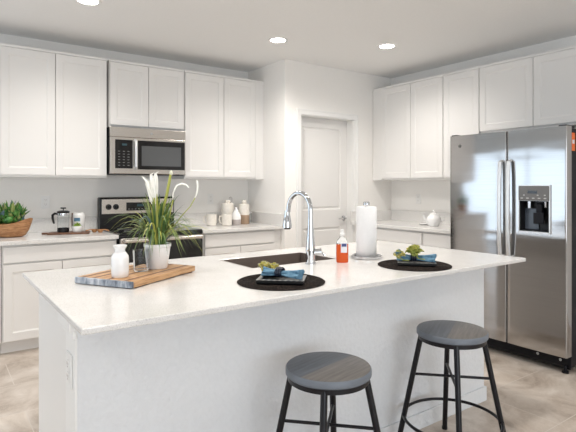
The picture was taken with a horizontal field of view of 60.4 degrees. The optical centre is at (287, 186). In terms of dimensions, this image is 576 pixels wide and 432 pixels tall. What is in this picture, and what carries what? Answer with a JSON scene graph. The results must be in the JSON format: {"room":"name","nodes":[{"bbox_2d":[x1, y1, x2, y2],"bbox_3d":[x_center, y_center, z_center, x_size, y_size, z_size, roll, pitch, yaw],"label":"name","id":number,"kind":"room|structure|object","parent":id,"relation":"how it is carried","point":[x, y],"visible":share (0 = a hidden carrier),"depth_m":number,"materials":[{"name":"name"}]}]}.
{"room":"kitchen","nodes":[
{"label":"kitchen","id":0,"kind":"room"},
{"bbox_2d":[0,34,247,228],"bbox_3d":[-1.025,-0.025,5.497,4.760,2.630,0.120,0,0,-36],"label":"wall","id":1,"kind":"structure","parent":0,"point":[75,194],"depth_m":4.86,"materials":[{"name":"white paint"}]},
{"bbox_2d":[41,196,49,208],"bbox_3d":[-2.229,0.147,4.551,0.072,0.116,0.009,0,0,-36],"label":"wall outlet","id":2,"kind":"object","parent":1,"relation":"attached to","point":[45,200],"visible":1,"depth_m":4.55,"materials":[{"name":"white plastic"}]},
{"bbox_2d":[0,43,106,177],"bbox_3d":[-2.105,-0.624,4.429,0.856,1.097,0.349,0,0,-36],"label":"upper cabinet","id":3,"kind":"object","parent":1,"relation":"attached to","point":[53,104],"visible":1,"depth_m":4.27,"materials":[{"name":"white paint"}]},
{"bbox_2d":[27,216,96,232],"bbox_3d":[-2.388,0.354,4.428,1.298,0.125,0.020,0,0,-36],"label":"backsplash","id":4,"kind":"structure","parent":1,"relation":"attached to","point":[38,224],"depth_m":4.56,"materials":[{"name":"white stone"}]},
{"bbox_2d":[107,59,183,130],"bbox_3d":[-1.443,-0.860,4.906,0.736,0.624,0.349,0,0,-36],"label":"upper cabinet","id":5,"kind":"object","parent":1,"relation":"attached to","point":[143,96],"visible":0.85,"depth_m":4.75,"materials":[{"name":"white paint"}]},
{"bbox_2d":[107,126,184,175],"bbox_3d":[-1.420,-0.326,4.862,0.740,0.439,0.446,0,0,-36],"label":"microwave","id":6,"kind":"object","parent":5,"relation":"attached to","point":[130,151],"visible":0.97,"depth_m":4.69,"materials":[{"name":"silver metal"}]},
{"bbox_2d":[208,194,212,203],"bbox_3d":[-0.865,0.143,5.532,0.072,0.116,0.009,0,0,-36],"label":"wall outlet","id":7,"kind":"object","parent":1,"relation":"attached to","point":[210,196],"visible":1,"depth_m":5.53,"materials":[{"name":"white plastic"}]},
{"bbox_2d":[171,70,263,179],"bbox_3d":[-0.756,-0.624,5.401,0.946,1.097,0.349,0,0,-36],"label":"upper cabinet","id":8,"kind":"object","parent":1,"relation":"attached to","point":[224,115],"visible":0.95,"depth_m":5.24,"materials":[{"name":"white paint"}]},
{"bbox_2d":[174,211,282,225],"bbox_3d":[-0.638,0.354,5.254,0.930,0.125,0.724,0,0,-36],"label":"backsplash","id":9,"kind":"structure","parent":1,"relation":"attached to","point":[256,217],"depth_m":5.41,"materials":[{"name":"white stone"}]},
{"bbox_2d":[248,62,277,212],"bbox_3d":[-0.239,-0.025,5.601,0.120,2.630,0.630,0,0,-36],"label":"wall","id":10,"kind":"structure","parent":0,"point":[262,194],"depth_m":5.46,"materials":[{"name":"white paint"}]},
{"bbox_2d":[0,0,575,77],"bbox_3d":[-0.943,-1.390,1.909,9.100,0.100,12.600,0,0,-36],"label":"ceiling","id":11,"kind":"structure","parent":0,"point":[226,34],"depth_m":4.18,"materials":[{"name":"paint"}]},
{"bbox_2d":[75,0,101,5],"bbox_3d":[-1.444,-1.337,3.574,0.184,0.006,0.184,0,0,-36],"label":"recessed light","id":12,"kind":"object","parent":11,"relation":"in","point":[84,2],"visible":1,"depth_m":3.60,"materials":[{"name":"white plastic"}]},
{"bbox_2d":[78,0,97,4],"bbox_3d":[-1.444,-1.338,3.574,0.137,0.002,0.137,0,0,4],"label":"diffuser","id":13,"kind":"object","parent":12,"relation":"attached to","point":[85,2],"depth_m":3.60,"materials":[{"name":"white plastic"}]},
{"bbox_2d":[268,37,287,42],"bbox_3d":[-0.091,-1.337,4.534,0.184,0.006,0.184,0,0,-36],"label":"recessed light","id":14,"kind":"object","parent":11,"relation":"in","point":[273,39],"visible":1,"depth_m":4.53,"materials":[{"name":"white plastic"}]},
{"bbox_2d":[271,38,284,41],"bbox_3d":[-0.091,-1.338,4.534,0.137,0.002,0.137,0,0,15],"label":"diffuser","id":15,"kind":"object","parent":14,"relation":"attached to","point":[272,39],"depth_m":4.53,"materials":[{"name":"white plastic"}]},
{"bbox_2d":[377,43,396,48],"bbox_3d":[0.946,-1.337,4.730,0.184,0.006,0.184,0,0,-36],"label":"recessed light","id":16,"kind":"object","parent":11,"relation":"in","point":[386,45],"visible":1,"depth_m":4.73,"materials":[{"name":"white plastic"}]},
{"bbox_2d":[380,44,393,47],"bbox_3d":[0.946,-1.338,4.730,0.137,0.002,0.137,0,0,15],"label":"diffuser","id":17,"kind":"object","parent":16,"relation":"attached to","point":[381,45],"depth_m":4.72,"materials":[{"name":"white plastic"}]},
{"bbox_2d":[0,347,575,431],"bbox_3d":[-0.943,1.340,1.909,9.100,0.100,12.600,0,0,-36],"label":"floor","id":18,"kind":"structure","parent":0,"point":[534,395],"depth_m":3.02,"materials":[{"name":"tile"}]},
{"bbox_2d":[0,246,0,343],"bbox_3d":[-2.537,0.870,3.902,0.416,0.840,0.698,0,0,-36],"label":"base cabinet","id":19,"kind":"object","parent":18,"relation":"on","point":[0,246],"visible":0.84,"depth_m":3.75,"materials":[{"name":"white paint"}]},
{"bbox_2d":[0,239,116,353],"bbox_3d":[-2.017,0.870,4.277,0.860,0.840,0.698,0,0,-36],"label":"base cabinet","id":20,"kind":"object","parent":18,"relation":"on","point":[19,298],"visible":0.5,"depth_m":3.86,"materials":[{"name":"white paint"}]},
{"bbox_2d":[0,216,118,245],"bbox_3d":[-2.183,0.370,4.142,1.298,0.157,0.724,0,0,-36],"label":"countertop","id":21,"kind":"structure","parent":20,"relation":"on","point":[38,226],"depth_m":4.19,"materials":[{"name":"white stone"}]},
{"bbox_2d":[0,218,32,237],"bbox_3d":[-2.288,0.339,4.083,0.320,0.155,0.287,0,0,-36],"label":"wooden bowl","id":22,"kind":"object","parent":21,"relation":"on","point":[18,229],"visible":0.94,"depth_m":4.00,"materials":[{"name":"brown wood"}]},
{"bbox_2d":[0,200,30,223],"bbox_3d":[-2.300,0.208,4.072,0.254,0.200,0.323,0,0,41],"label":"succulent arrangement","id":23,"kind":"object","parent":22,"relation":"in","point":[15,213],"visible":1,"depth_m":4.03,"materials":[{"name":"green plant"}]},
{"bbox_2d":[42,231,89,234],"bbox_3d":[-1.947,0.410,4.343,0.385,0.014,0.170,0,0,-18],"label":"tray","id":24,"kind":"object","parent":21,"relation":"on","point":[69,232],"visible":1,"depth_m":4.30,"materials":[{"name":"brown wood"}]},
{"bbox_2d":[51,207,69,231],"bbox_3d":[-2.003,0.295,4.356,0.156,0.216,0.104,0,0,0],"label":"press","id":25,"kind":"object","parent":24,"relation":"on","point":[63,215],"visible":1,"depth_m":4.32,"materials":[{"name":"clear glass"}]},
{"bbox_2d":[72,222,82,231],"bbox_3d":[-1.857,0.360,4.359,0.090,0.085,0.093,0,0,26],"label":"potted plant","id":26,"kind":"object","parent":24,"relation":"on","point":[76,227],"visible":1,"depth_m":4.33,"materials":[{"name":"white ceramic"}]},
{"bbox_2d":[72,226,82,231],"bbox_3d":[-1.856,0.376,4.359,0.088,0.053,0.088,0,0,-36],"label":"pot","id":27,"kind":"object","parent":26,"relation":"on","point":[74,228],"depth_m":4.32,"materials":[{"name":"white ceramic"}]},
{"bbox_2d":[71,212,84,230],"bbox_3d":[-1.890,0.320,4.470,0.104,0.166,0.104,0,0,39],"label":"coffee canister","id":28,"kind":"object","parent":24,"relation":"on","point":[79,217],"visible":0.8,"depth_m":4.44,"materials":[{"name":"white ceramic"}]},
{"bbox_2d":[98,196,202,262],"bbox_3d":[-1.308,0.699,4.710,0.779,1.182,0.768,0,0,-36],"label":"range","id":29,"kind":"object","parent":18,"relation":"on","point":[108,207],"visible":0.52,"depth_m":4.72,"materials":[{"name":"black metal"}]},
{"bbox_2d":[126,202,152,210],"bbox_3d":[-1.474,0.200,4.936,0.275,0.080,0.005,0,0,-36],"label":"clock","id":30,"kind":"object","parent":29,"relation":"on","point":[130,206],"depth_m":4.91,"materials":[{"name":"black glass"}]},
{"bbox_2d":[103,225,201,235],"bbox_3d":[-1.310,0.417,4.716,0.775,0.022,0.635,0,0,-36],"label":"cooktop","id":31,"kind":"object","parent":29,"relation":"in","point":[115,228],"depth_m":4.64,"materials":[{"name":"black glass"}]},
{"bbox_2d":[202,229,280,255],"bbox_3d":[-0.643,0.870,5.265,0.922,0.840,0.698,0,0,-36],"label":"base cabinet","id":32,"kind":"object","parent":18,"relation":"on","point":[221,243],"visible":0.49,"depth_m":4.96,"materials":[{"name":"white paint"}]},
{"bbox_2d":[174,211,282,233],"bbox_3d":[-0.638,0.370,5.254,0.930,0.157,0.724,0,0,-36],"label":"countertop","id":33,"kind":"structure","parent":32,"relation":"on","point":[259,220],"depth_m":5.31,"materials":[{"name":"white stone"}]},
{"bbox_2d":[203,214,216,225],"bbox_3d":[-0.819,0.357,5.216,0.133,0.120,0.106,0,0,-28],"label":"mug","id":34,"kind":"object","parent":33,"relation":"on","point":[211,219],"visible":0.95,"depth_m":5.18,"materials":[{"name":"beige ceramic"}]},
{"bbox_2d":[218,214,231,225],"bbox_3d":[-0.658,0.357,5.231,0.132,0.120,0.104,0,0,-27],"label":"mug","id":35,"kind":"object","parent":33,"relation":"on","point":[226,218],"visible":1,"depth_m":5.20,"materials":[{"name":"beige ceramic"}]},
{"bbox_2d":[222,200,233,213],"bbox_3d":[-0.667,0.286,5.471,0.134,0.262,0.134,0,0,-36],"label":"ceramic canister","id":36,"kind":"object","parent":33,"relation":"on","point":[227,207],"visible":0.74,"depth_m":5.42,"materials":[{"name":"white ceramic"}]},
{"bbox_2d":[232,207,240,224],"bbox_3d":[-0.559,0.321,5.337,0.104,0.192,0.104,0,0,-36],"label":"ceramic vase","id":37,"kind":"object","parent":33,"relation":"on","point":[236,217],"visible":0.94,"depth_m":5.30,"materials":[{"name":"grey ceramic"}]},
{"bbox_2d":[239,200,248,223],"bbox_3d":[-0.487,0.286,5.490,0.116,0.262,0.116,0,0,-36],"label":"ceramic canister","id":38,"kind":"object","parent":33,"relation":"on","point":[243,207],"visible":0.84,"depth_m":5.44,"materials":[{"name":"beige ceramic"}]},
{"bbox_2d":[39,268,486,431],"bbox_3d":[-0.012,0.863,2.651,2.352,0.854,0.876,0,0,-36],"label":"kitchen island","id":39,"kind":"object","parent":18,"relation":"on","point":[222,371],"visible":0.6,"depth_m":2.08,"materials":[{"name":"paint"}]},
{"bbox_2d":[66,350,71,389],"bbox_3d":[-0.746,0.625,1.683,0.009,0.116,0.072,0,0,-36],"label":"wall outlet","id":40,"kind":"object","parent":39,"relation":"attached to","point":[68,355],"visible":1,"depth_m":1.67,"materials":[{"name":"white plastic"}]},
{"bbox_2d":[22,240,525,334],"bbox_3d":[0.050,0.424,2.616,2.432,0.021,1.156,0,0,-36],"label":"island countertop","id":41,"kind":"structure","parent":39,"relation":"on","point":[212,288],"depth_m":2.06,"materials":[{"name":"white stone"}]},
{"bbox_2d":[75,264,194,288],"bbox_3d":[-0.678,0.399,2.249,0.304,0.030,0.454,0,0,23],"label":"serving board","id":42,"kind":"object","parent":41,"relation":"on","point":[103,278],"visible":0.84,"depth_m":2.11,"materials":[{"name":"brown wood"}]},
{"bbox_2d":[111,244,128,277],"bbox_3d":[-0.712,0.317,2.098,0.072,0.135,0.072,0,0,-36],"label":"ceramic bottle","id":43,"kind":"object","parent":42,"relation":"on","point":[120,258],"visible":1,"depth_m":2.07,"materials":[{"name":"white ceramic"}]},
{"bbox_2d":[133,249,148,271],"bbox_3d":[-0.668,0.337,2.249,0.074,0.095,0.074,0,0,-36],"label":"glass tumbler","id":44,"kind":"object","parent":42,"relation":"on","point":[139,265],"visible":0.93,"depth_m":2.22,"materials":[{"name":"clear glass"}]},
{"bbox_2d":[104,170,216,268],"bbox_3d":[-0.602,0.155,2.320,0.564,0.459,0.503,0,0,23],"label":"potted plant","id":45,"kind":"object","parent":42,"relation":"on","point":[157,231],"visible":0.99,"depth_m":2.29,"materials":[{"name":"green plant"}]},
{"bbox_2d":[221,252,334,267],"bbox_3d":[-0.050,0.520,2.806,0.570,0.208,0.344,0,0,-36],"label":"sink","id":46,"kind":"object","parent":41,"relation":"in","point":[290,258],"visible":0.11,"depth_m":2.96,"materials":[{"name":"brown"}]},
{"bbox_2d":[237,274,324,290],"bbox_3d":[-0.030,0.410,2.143,0.382,0.007,0.382,0,0,-36],"label":"placemat","id":47,"kind":"object","parent":41,"relation":"on","point":[249,281],"visible":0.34,"depth_m":2.04,"materials":[{"name":"fabric"}]},
{"bbox_2d":[256,275,306,284],"bbox_3d":[-0.026,0.398,2.103,0.200,0.018,0.135,0,0,7],"label":"dinner plate","id":48,"kind":"object","parent":47,"relation":"on","point":[272,280],"visible":0.76,"depth_m":2.04,"materials":[{"name":"black ceramic"}]},
{"bbox_2d":[261,266,304,278],"bbox_3d":[-0.025,0.367,2.111,0.187,0.045,0.068,0,0,28],"label":"napkin","id":49,"kind":"object","parent":48,"relation":"on","point":[278,271],"visible":1,"depth_m":2.10,"materials":[{"name":"blue fabric"}]},
{"bbox_2d":[257,261,270,270],"bbox_3d":[-0.103,0.361,2.204,0.066,0.060,0.083,0,0,-20],"label":"flower","id":50,"kind":"object","parent":49,"relation":"on","point":[263,263],"visible":0.65,"depth_m":2.19,"materials":[{"name":"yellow plant"}]},
{"bbox_2d":[267,262,278,268],"bbox_3d":[-0.057,0.366,2.206,0.082,0.057,0.066,0,0,0],"label":"flower","id":51,"kind":"object","parent":49,"relation":"on","point":[273,265],"visible":0.53,"depth_m":2.19,"materials":[{"name":"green plant"}]},
{"bbox_2d":[283,191,324,264],"bbox_3d":[0.075,0.219,2.693,0.288,0.390,0.082,0,0,41],"label":"kitchen faucet","id":52,"kind":"object","parent":41,"relation":"on","point":[311,251],"visible":1,"depth_m":2.63,"materials":[{"name":"silver metal"}]},
{"bbox_2d":[336,229,347,262],"bbox_3d":[0.295,0.324,2.690,0.066,0.181,0.044,0,0,0],"label":"soap bottle","id":53,"kind":"object","parent":41,"relation":"on","point":[342,243],"visible":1,"depth_m":2.67,"materials":[{"name":"orange plastic"}]},
{"bbox_2d":[351,201,381,259],"bbox_3d":[0.453,0.251,2.862,0.182,0.326,0.182,0,0,-36],"label":"paper towel holder","id":54,"kind":"object","parent":41,"relation":"on","point":[366,203],"visible":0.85,"depth_m":2.81,"materials":[{"name":"silver metal"}]},
{"bbox_2d":[356,206,376,256],"bbox_3d":[0.453,0.262,2.862,0.117,0.286,0.117,0,0,-36],"label":"paper towel roll","id":55,"kind":"object","parent":54,"relation":"on","point":[366,217],"visible":0.89,"depth_m":2.81,"materials":[{"name":"white paper"}]},
{"bbox_2d":[378,259,451,271],"bbox_3d":[0.659,0.410,2.584,0.378,0.007,0.378,0,0,12],"label":"placemat","id":56,"kind":"object","parent":41,"relation":"on","point":[389,264],"visible":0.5,"depth_m":2.48,"materials":[{"name":"fabric"}]},
{"bbox_2d":[398,260,435,266],"bbox_3d":[0.664,0.398,2.561,0.190,0.018,0.120,0,0,12],"label":"dinner plate","id":57,"kind":"object","parent":56,"relation":"on","point":[400,263],"visible":0.64,"depth_m":2.51,"materials":[{"name":"black ceramic"}]},
{"bbox_2d":[397,254,436,261],"bbox_3d":[0.665,0.365,2.560,0.197,0.048,0.074,0,0,22],"label":"napkin","id":58,"kind":"object","parent":57,"relation":"on","point":[428,258],"visible":0.73,"depth_m":2.54,"materials":[{"name":"blue fabric"}]},
{"bbox_2d":[393,249,408,260],"bbox_3d":[0.586,0.356,2.575,0.078,0.061,0.071,0,0,0],"label":"flower","id":59,"kind":"object","parent":58,"relation":"on","point":[398,253],"visible":1,"depth_m":2.56,"materials":[{"name":"green plant"}]},
{"bbox_2d":[405,244,424,259],"bbox_3d":[0.650,0.337,2.550,0.102,0.079,0.101,0,0,-36],"label":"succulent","id":60,"kind":"object","parent":58,"relation":"on","point":[414,249],"visible":1,"depth_m":2.54,"materials":[{"name":"green plant"}]},
{"bbox_2d":[276,352,380,431],"bbox_3d":[0.154,0.988,1.894,0.464,0.607,0.465,0,0,-24],"label":"bar stool","id":61,"kind":"object","parent":18,"relation":"on","point":[324,374],"visible":1,"depth_m":1.85,"materials":[{"name":"grey wood"}]},
{"bbox_2d":[353,225,423,245],"bbox_3d":[1.312,0.870,5.548,0.663,0.840,1.021,0,0,-36],"label":"base cabinet","id":62,"kind":"object","parent":18,"relation":"on","point":[383,234],"visible":0.19,"depth_m":5.19,"materials":[{"name":"white paint"}]},
{"bbox_2d":[350,210,449,233],"bbox_3d":[1.490,0.370,5.280,0.689,0.157,1.669,0,0,-36],"label":"countertop","id":63,"kind":"structure","parent":62,"relation":"on","point":[393,219],"depth_m":5.69,"materials":[{"name":"white stone"}]},
{"bbox_2d":[422,210,444,225],"bbox_3d":[1.528,0.333,5.194,0.188,0.167,0.152,0,0,-38],"label":"teapot","id":64,"kind":"object","parent":63,"relation":"on","point":[433,219],"visible":1,"depth_m":5.15,"materials":[{"name":"white ceramic"}]},
{"bbox_2d":[424,232,449,248],"bbox_3d":[1.794,0.870,4.879,0.663,0.840,0.621,0,0,-36],"label":"base cabinet","id":65,"kind":"object","parent":18,"relation":"on","point":[441,240],"visible":0.17,"depth_m":4.80,"materials":[{"name":"white paint"}]},
{"bbox_2d":[398,320,505,431],"bbox_3d":[0.787,0.988,2.378,0.464,0.607,0.465,0,0,-24],"label":"bar stool","id":66,"kind":"object","parent":18,"relation":"on","point":[457,336],"visible":1,"depth_m":2.34,"materials":[{"name":"grey wood"}]},
{"bbox_2d":[450,124,575,373],"bbox_3d":[2.005,0.434,4.017,1.052,1.712,0.934,0,0,-36],"label":"refrigerator","id":67,"kind":"object","parent":18,"relation":"on","point":[513,193],"visible":0.85,"depth_m":3.61,"materials":[{"name":"silver metal"}]},
{"bbox_2d":[278,59,390,248],"bbox_3d":[0.589,-0.025,5.735,1.622,2.630,0.120,0,0,-36],"label":"wall","id":68,"kind":"structure","parent":0,"point":[302,85],"depth_m":5.53,"materials":[{"name":"white paint"}]},
{"bbox_2d":[301,117,346,246],"bbox_3d":[0.393,0.257,5.638,0.755,2.043,0.092,0,0,-36],"label":"door","id":69,"kind":"structure","parent":68,"relation":"in","point":[323,141],"depth_m":5.66,"materials":[{"name":"paint"}]},
{"bbox_2d":[296,108,357,247],"bbox_3d":[0.409,0.227,5.616,0.900,2.126,0.182,0,0,-36],"label":"trim","id":70,"kind":"structure","parent":68,"relation":"attached to","point":[351,119],"depth_m":5.78,"materials":[{"name":"white paint"}]},
{"bbox_2d":[391,35,575,212],"bbox_3d":[3.522,-0.025,3.152,0.120,2.630,9.240,0,0,-36],"label":"wall","id":71,"kind":"structure","parent":0,"point":[435,194],"depth_m":5.61,"materials":[{"name":"white paint"}]},
{"bbox_2d":[350,210,449,223],"bbox_3d":[1.490,0.354,5.280,0.689,0.125,1.669,0,0,-36],"label":"backsplash","id":72,"kind":"structure","parent":71,"relation":"attached to","point":[402,215],"depth_m":5.88,"materials":[{"name":"white stone"}]},
{"bbox_2d":[373,74,445,180],"bbox_3d":[1.447,-0.619,5.653,0.324,1.097,1.009,0,0,-36],"label":"upper cabinet","id":73,"kind":"object","parent":71,"relation":"attached to","point":[407,116],"visible":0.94,"depth_m":5.51,"materials":[{"name":"white paint"}]},
{"bbox_2d":[416,194,420,203],"bbox_3d":[1.529,0.150,5.810,0.009,0.116,0.072,0,0,-36],"label":"wall outlet","id":74,"kind":"object","parent":71,"relation":"attached to","point":[418,196],"visible":1,"depth_m":5.80,"materials":[{"name":"white plastic"}]},
{"bbox_2d":[443,66,479,179],"bbox_3d":[1.865,-0.619,5.073,0.324,1.097,0.413,0,0,-36],"label":"upper cabinet","id":75,"kind":"object","parent":71,"relation":"attached to","point":[460,88],"visible":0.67,"depth_m":4.99,"materials":[{"name":"white paint"}]},
{"bbox_2d":[479,45,575,133],"bbox_3d":[2.299,-0.839,4.469,0.324,0.657,1.066,0,0,-36],"label":"upper cabinet","id":76,"kind":"object","parent":71,"relation":"attached to","point":[538,90],"visible":0.92,"depth_m":4.40,"materials":[{"name":"white paint"}]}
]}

